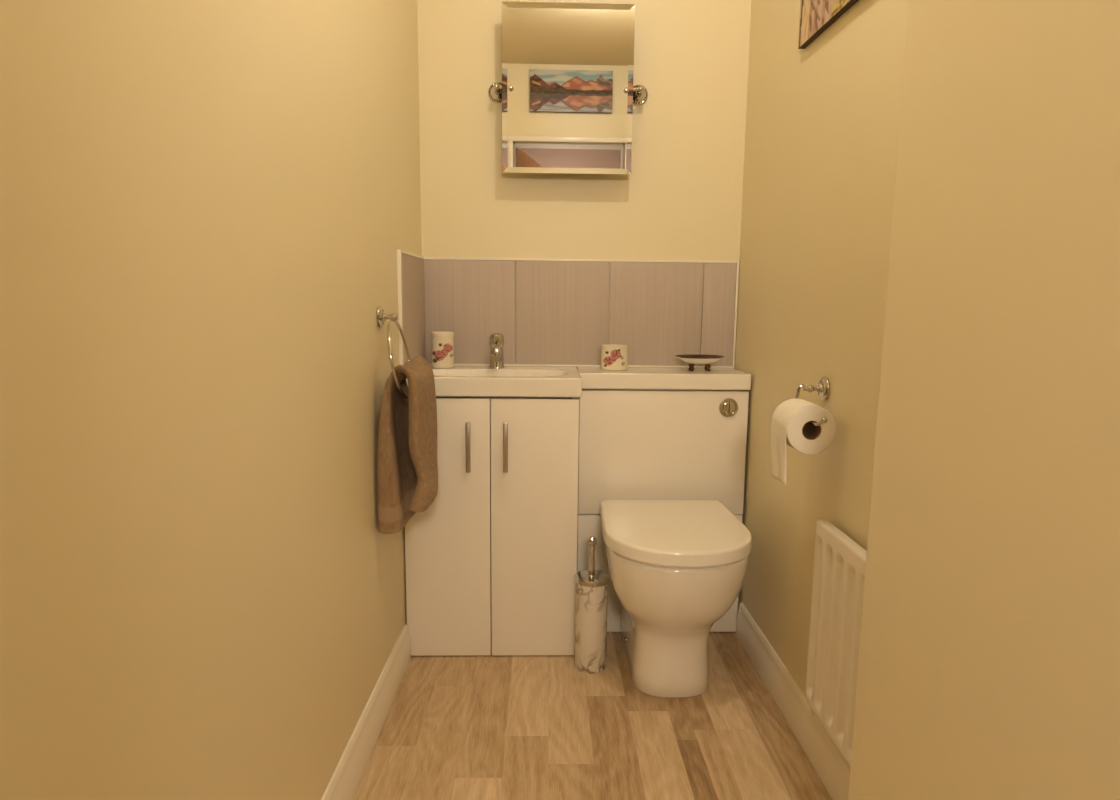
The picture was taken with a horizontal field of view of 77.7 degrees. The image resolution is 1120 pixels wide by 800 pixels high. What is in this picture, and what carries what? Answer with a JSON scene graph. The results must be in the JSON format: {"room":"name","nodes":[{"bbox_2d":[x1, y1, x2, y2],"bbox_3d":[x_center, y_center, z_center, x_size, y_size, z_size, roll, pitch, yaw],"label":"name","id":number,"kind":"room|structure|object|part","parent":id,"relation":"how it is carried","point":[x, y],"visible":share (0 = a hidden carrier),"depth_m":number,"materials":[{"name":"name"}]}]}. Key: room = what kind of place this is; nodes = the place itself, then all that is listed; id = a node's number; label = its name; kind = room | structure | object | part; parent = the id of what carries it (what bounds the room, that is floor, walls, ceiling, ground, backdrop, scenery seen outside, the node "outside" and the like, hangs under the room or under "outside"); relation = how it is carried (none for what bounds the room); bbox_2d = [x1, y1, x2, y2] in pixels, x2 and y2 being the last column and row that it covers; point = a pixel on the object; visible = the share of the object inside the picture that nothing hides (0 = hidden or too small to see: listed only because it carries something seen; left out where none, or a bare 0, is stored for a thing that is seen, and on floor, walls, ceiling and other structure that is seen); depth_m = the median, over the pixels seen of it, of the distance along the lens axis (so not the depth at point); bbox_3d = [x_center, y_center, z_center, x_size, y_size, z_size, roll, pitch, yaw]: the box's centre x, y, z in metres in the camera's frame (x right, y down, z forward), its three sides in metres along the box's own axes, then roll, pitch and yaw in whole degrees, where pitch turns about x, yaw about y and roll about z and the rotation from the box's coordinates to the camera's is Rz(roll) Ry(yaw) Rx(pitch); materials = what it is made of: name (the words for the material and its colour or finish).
{"room":"bathroom","nodes":[
{"label":"bathroom","id":0,"kind":"room"},
{"bbox_2d":[0,0,421,799],"bbox_3d":[-0.520,-0.329,1.126,0.210,2.400,2.185,0,8,-1],"label":"wall","id":1,"kind":"structure","parent":0,"point":[207,207],"depth_m":0.84,"materials":[{"name":"beige paint"}]},
{"bbox_2d":[321,624,410,799],"bbox_3d":[-0.441,0.830,1.126,0.015,0.107,1.813,1,8,0],"label":"baseboard","id":2,"kind":"structure","parent":1,"relation":"attached to","point":[344,782],"depth_m":1.60,"materials":[{"name":"beige wood"}]},
{"bbox_2d":[376,306,409,398],"bbox_3d":[-0.406,-0.116,1.702,0.070,0.228,0.200,0,8,-1],"label":"towel ring","id":3,"kind":"object","parent":1,"relation":"attached to","point":[381,317],"visible":0.89,"depth_m":1.67,"materials":[{"name":"silver metal"}]},
{"bbox_3d":[-0.432,-0.202,1.689,0.016,0.055,0.055,0,8,-1],"label":"wall plate","id":4,"kind":"part","parent":3,"relation":"part of","materials":[{"name":"silver metal"}]},
{"bbox_3d":[-0.412,-0.202,1.690,0.036,0.019,0.019,0,8,-1],"label":"post","id":5,"kind":"part","parent":3,"relation":"part of","materials":[{"name":"silver metal"}]},
{"bbox_2d":[377,356,437,533],"bbox_3d":[-0.371,0.104,1.722,0.139,0.412,0.231,0,8,-1],"label":"hand towel","id":6,"kind":"object","parent":3,"relation":"hanging from","point":[407,466],"visible":0.97,"depth_m":1.66,"materials":[{"name":"fabric"}]},
{"bbox_2d":[417,0,750,367],"bbox_3d":[0.074,-0.487,2.271,1.450,2.400,0.100,0,8,-1],"label":"wall","id":7,"kind":"structure","parent":0,"point":[681,198],"depth_m":2.18,"materials":[{"name":"beige paint"}]},
{"bbox_2d":[488,1,647,174],"bbox_3d":[0.027,-0.931,2.108,0.496,0.483,0.094,0,8,-1],"label":"wall mirror","id":8,"kind":"object","parent":7,"relation":"attached to","point":[567,94],"visible":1,"depth_m":2.07,"materials":[{"name":"silver glass"}]},
{"bbox_3d":[-0.174,-0.942,2.105,0.054,0.021,0.068,0,8,-1],"label":"arm","id":9,"kind":"part","parent":8,"relation":"part of","materials":[{"name":"silver metal"}]},
{"bbox_3d":[0.225,-0.940,2.114,0.058,0.021,0.068,0,8,-1],"label":"arm","id":10,"kind":"part","parent":8,"relation":"part of","materials":[{"name":"silver metal"}]},
{"bbox_2d":[397,249,738,367],"bbox_3d":[0.066,-0.256,2.078,1.022,0.344,0.347,0,8,-1],"label":"backsplash","id":11,"kind":"structure","parent":7,"relation":"attached to","point":[655,308],"depth_m":2.24,"materials":[{"name":"tile"}]},
{"bbox_2d":[352,632,832,799],"bbox_3d":[-0.150,1.012,0.260,2.358,0.001,4.307,0,8,-1],"label":"floor","id":12,"kind":"structure","parent":0,"point":[472,727],"depth_m":1.68,"materials":[{"name":"brown laminate"}]},
{"bbox_2d":[405,397,578,655],"bbox_3d":[-0.200,0.352,2.137,0.494,0.772,0.362,0,8,-1],"label":"vanity unit","id":13,"kind":"object","parent":12,"relation":"on","point":[491,563],"visible":0.81,"depth_m":1.99,"materials":[{"name":"beige"}]},
{"bbox_3d":[-0.322,0.372,1.993,0.244,0.762,0.018,0,8,-1],"label":"door","id":14,"kind":"part","parent":13,"relation":"part of","materials":[{"name":"beige"}]},
{"bbox_3d":[-0.255,0.130,1.936,0.013,0.141,0.031,0,8,-1],"label":"handle","id":15,"kind":"part","parent":13,"relation":"part of","materials":[{"name":"silver metal"}]},
{"bbox_3d":[-0.151,0.131,1.939,0.013,0.141,0.031,0,8,-1],"label":"handle","id":16,"kind":"part","parent":13,"relation":"part of","materials":[{"name":"silver metal"}]},
{"bbox_3d":[-0.074,0.373,1.999,0.247,0.762,0.018,0,8,-1],"label":"door","id":17,"kind":"part","parent":13,"relation":"part of","materials":[{"name":"beige"}]},
{"bbox_2d":[406,366,750,417],"bbox_3d":[0.062,-0.020,2.105,1.017,0.130,0.344,0,8,-1],"label":"countertop","id":18,"kind":"structure","parent":13,"relation":"on","point":[458,381],"depth_m":2.07,"materials":[{"name":"white ceramic"}]},
{"bbox_2d":[431,332,454,367],"bbox_3d":[-0.369,-0.158,2.188,0.072,0.111,0.072,0,8,-1],"label":"tumbler","id":19,"kind":"object","parent":18,"relation":"on","point":[442,342],"visible":1,"depth_m":2.16,"materials":[{"name":"ceramic"}]},
{"bbox_2d":[489,333,504,368],"bbox_3d":[-0.198,-0.151,2.152,0.049,0.110,0.128,0,8,-1],"label":"tap","id":20,"kind":"object","parent":18,"relation":"on","point":[496,341],"visible":1,"depth_m":2.17,"materials":[{"name":"silver metal"}]},
{"bbox_3d":[-0.198,-0.128,2.140,0.033,0.034,0.098,0,8,-1],"label":"spout","id":21,"kind":"part","parent":20,"relation":"part of","materials":[{"name":"silver metal"}]},
{"bbox_2d":[600,344,627,370],"bbox_3d":[0.170,-0.133,2.173,0.086,0.076,0.086,0,8,-1],"label":"pot","id":22,"kind":"object","parent":18,"relation":"on","point":[614,357],"visible":1,"depth_m":2.14,"materials":[{"name":"ceramic"}]},
{"bbox_2d":[676,354,724,370],"bbox_3d":[0.435,-0.114,2.166,0.153,0.047,0.113,0,8,-1],"label":"soap dish","id":23,"kind":"object","parent":18,"relation":"on","point":[692,359],"visible":1,"depth_m":2.14,"materials":[{"name":"white ceramic"}]},
{"bbox_2d":[679,357,720,363],"bbox_3d":[0.435,-0.122,2.165,0.133,0.020,0.096,0,8,-1],"label":"bowl","id":24,"kind":"object","parent":23,"relation":"on","point":[691,360],"depth_m":2.13,"materials":[{"name":"white ceramic"}]},
{"bbox_2d":[575,536,608,673],"bbox_3d":[0.089,0.573,1.972,0.095,0.387,0.095,0,8,-1],"label":"toilet brush","id":25,"kind":"object","parent":12,"relation":"on","point":[591,597],"visible":1,"depth_m":1.94,"materials":[{"name":"stone"}]},
{"bbox_3d":[0.089,0.449,1.954,0.018,0.087,0.018,0,8,-1],"label":"handle","id":26,"kind":"part","parent":25,"relation":"part of","materials":[{"name":"silver metal"}]},
{"bbox_3d":[0.090,0.500,1.962,0.095,0.018,0.095,0,8,-1],"label":"lid","id":27,"kind":"part","parent":25,"relation":"part of","materials":[{"name":"silver metal"}]},
{"bbox_3d":[0.090,0.395,1.947,0.028,0.028,0.028,0,8,-1],"label":"knob","id":28,"kind":"part","parent":25,"relation":"part of","materials":[{"name":"silver metal"}]},
{"bbox_2d":[577,389,748,631],"bbox_3d":[0.308,0.341,2.232,0.510,0.777,0.204,0,8,-1],"label":"cistern","id":29,"kind":"object","parent":12,"relation":"on","point":[635,444],"visible":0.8,"depth_m":2.11,"materials":[{"name":"beige"}]},
{"bbox_3d":[0.308,0.543,2.178,0.510,0.383,0.014,0,8,-1],"label":"panel","id":30,"kind":"part","parent":29,"relation":"part of","materials":[{"name":"beige ceramic"}]},
{"bbox_3d":[0.312,0.161,2.121,0.510,0.383,0.018,0,8,-1],"label":"panel","id":31,"kind":"part","parent":29,"relation":"part of","materials":[{"name":"beige"}]},
{"bbox_2d":[600,500,751,697],"bbox_3d":[0.302,0.549,1.915,0.381,0.455,0.494,0,8,-1],"label":"toilet","id":32,"kind":"object","parent":12,"relation":"on","point":[676,567],"visible":1,"depth_m":1.77,"materials":[{"name":"beige ceramic"}]},
{"bbox_3d":[0.305,0.369,1.868,0.360,0.008,0.422,0,8,-1],"label":"seat","id":33,"kind":"part","parent":32,"relation":"part of","materials":[{"name":"beige plastic"}]},
{"bbox_3d":[0.305,0.346,1.860,0.381,0.038,0.443,0,8,-1],"label":"lid","id":34,"kind":"part","parent":32,"relation":"part of","materials":[{"name":"beige plastic"}]},
{"bbox_2d":[734,0,1119,799],"bbox_3d":[0.642,-0.321,1.153,0.365,2.400,2.185,0,8,-1],"label":"wall","id":35,"kind":"structure","parent":0,"point":[930,218],"depth_m":0.83,"materials":[{"name":"beige paint"}]},
{"bbox_2d":[736,602,849,799],"bbox_3d":[0.579,0.764,1.663,0.015,0.107,1.064,0,8,-2],"label":"baseboard","id":36,"kind":"structure","parent":35,"relation":"attached to","point":[832,768],"depth_m":1.69,"materials":[{"name":"beige wood"}]},
{"bbox_2d":[795,376,829,425],"bbox_3d":[0.556,0.001,1.489,0.079,0.088,0.194,0,8,-1],"label":"toilet roll holder","id":37,"kind":"object","parent":35,"relation":"attached to","point":[823,388],"visible":0.8,"depth_m":1.55,"materials":[{"name":"silver metal"}]},
{"bbox_2d":[770,398,835,484],"bbox_3d":[0.518,0.089,1.491,0.104,0.174,0.104,0,8,-1],"label":"toilet roll","id":38,"kind":"object","parent":37,"relation":"hanging from","point":[789,425],"visible":1,"depth_m":1.44,"materials":[{"name":"beige paper"}]},
{"bbox_3d":[0.565,-0.026,1.556,0.040,0.018,0.018,0,8,-1],"label":"post","id":39,"kind":"part","parent":37,"relation":"part of","materials":[{"name":"silver metal"}]},
{"bbox_3d":[0.586,-0.025,1.556,0.016,0.055,0.055,0,8,-1],"label":"wall plate","id":40,"kind":"part","parent":37,"relation":"part of","materials":[{"name":"silver metal"}]},
{"bbox_2d":[798,0,857,48],"bbox_3d":[0.596,-1.011,1.411,0.016,0.412,0.514,0,8,-1],"label":"tree painting","id":41,"kind":"object","parent":35,"relation":"attached to","point":[816,16],"visible":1,"depth_m":1.58,"materials":[{"name":"paper"}]},
{"bbox_2d":[805,519,866,765],"bbox_3d":[0.577,0.568,1.391,0.036,0.573,0.394,0,8,-1],"label":"radiator","id":42,"kind":"object","parent":35,"relation":"attached to","point":[839,561],"visible":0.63,"depth_m":1.42,"materials":[{"name":"white metal"}]}
]}

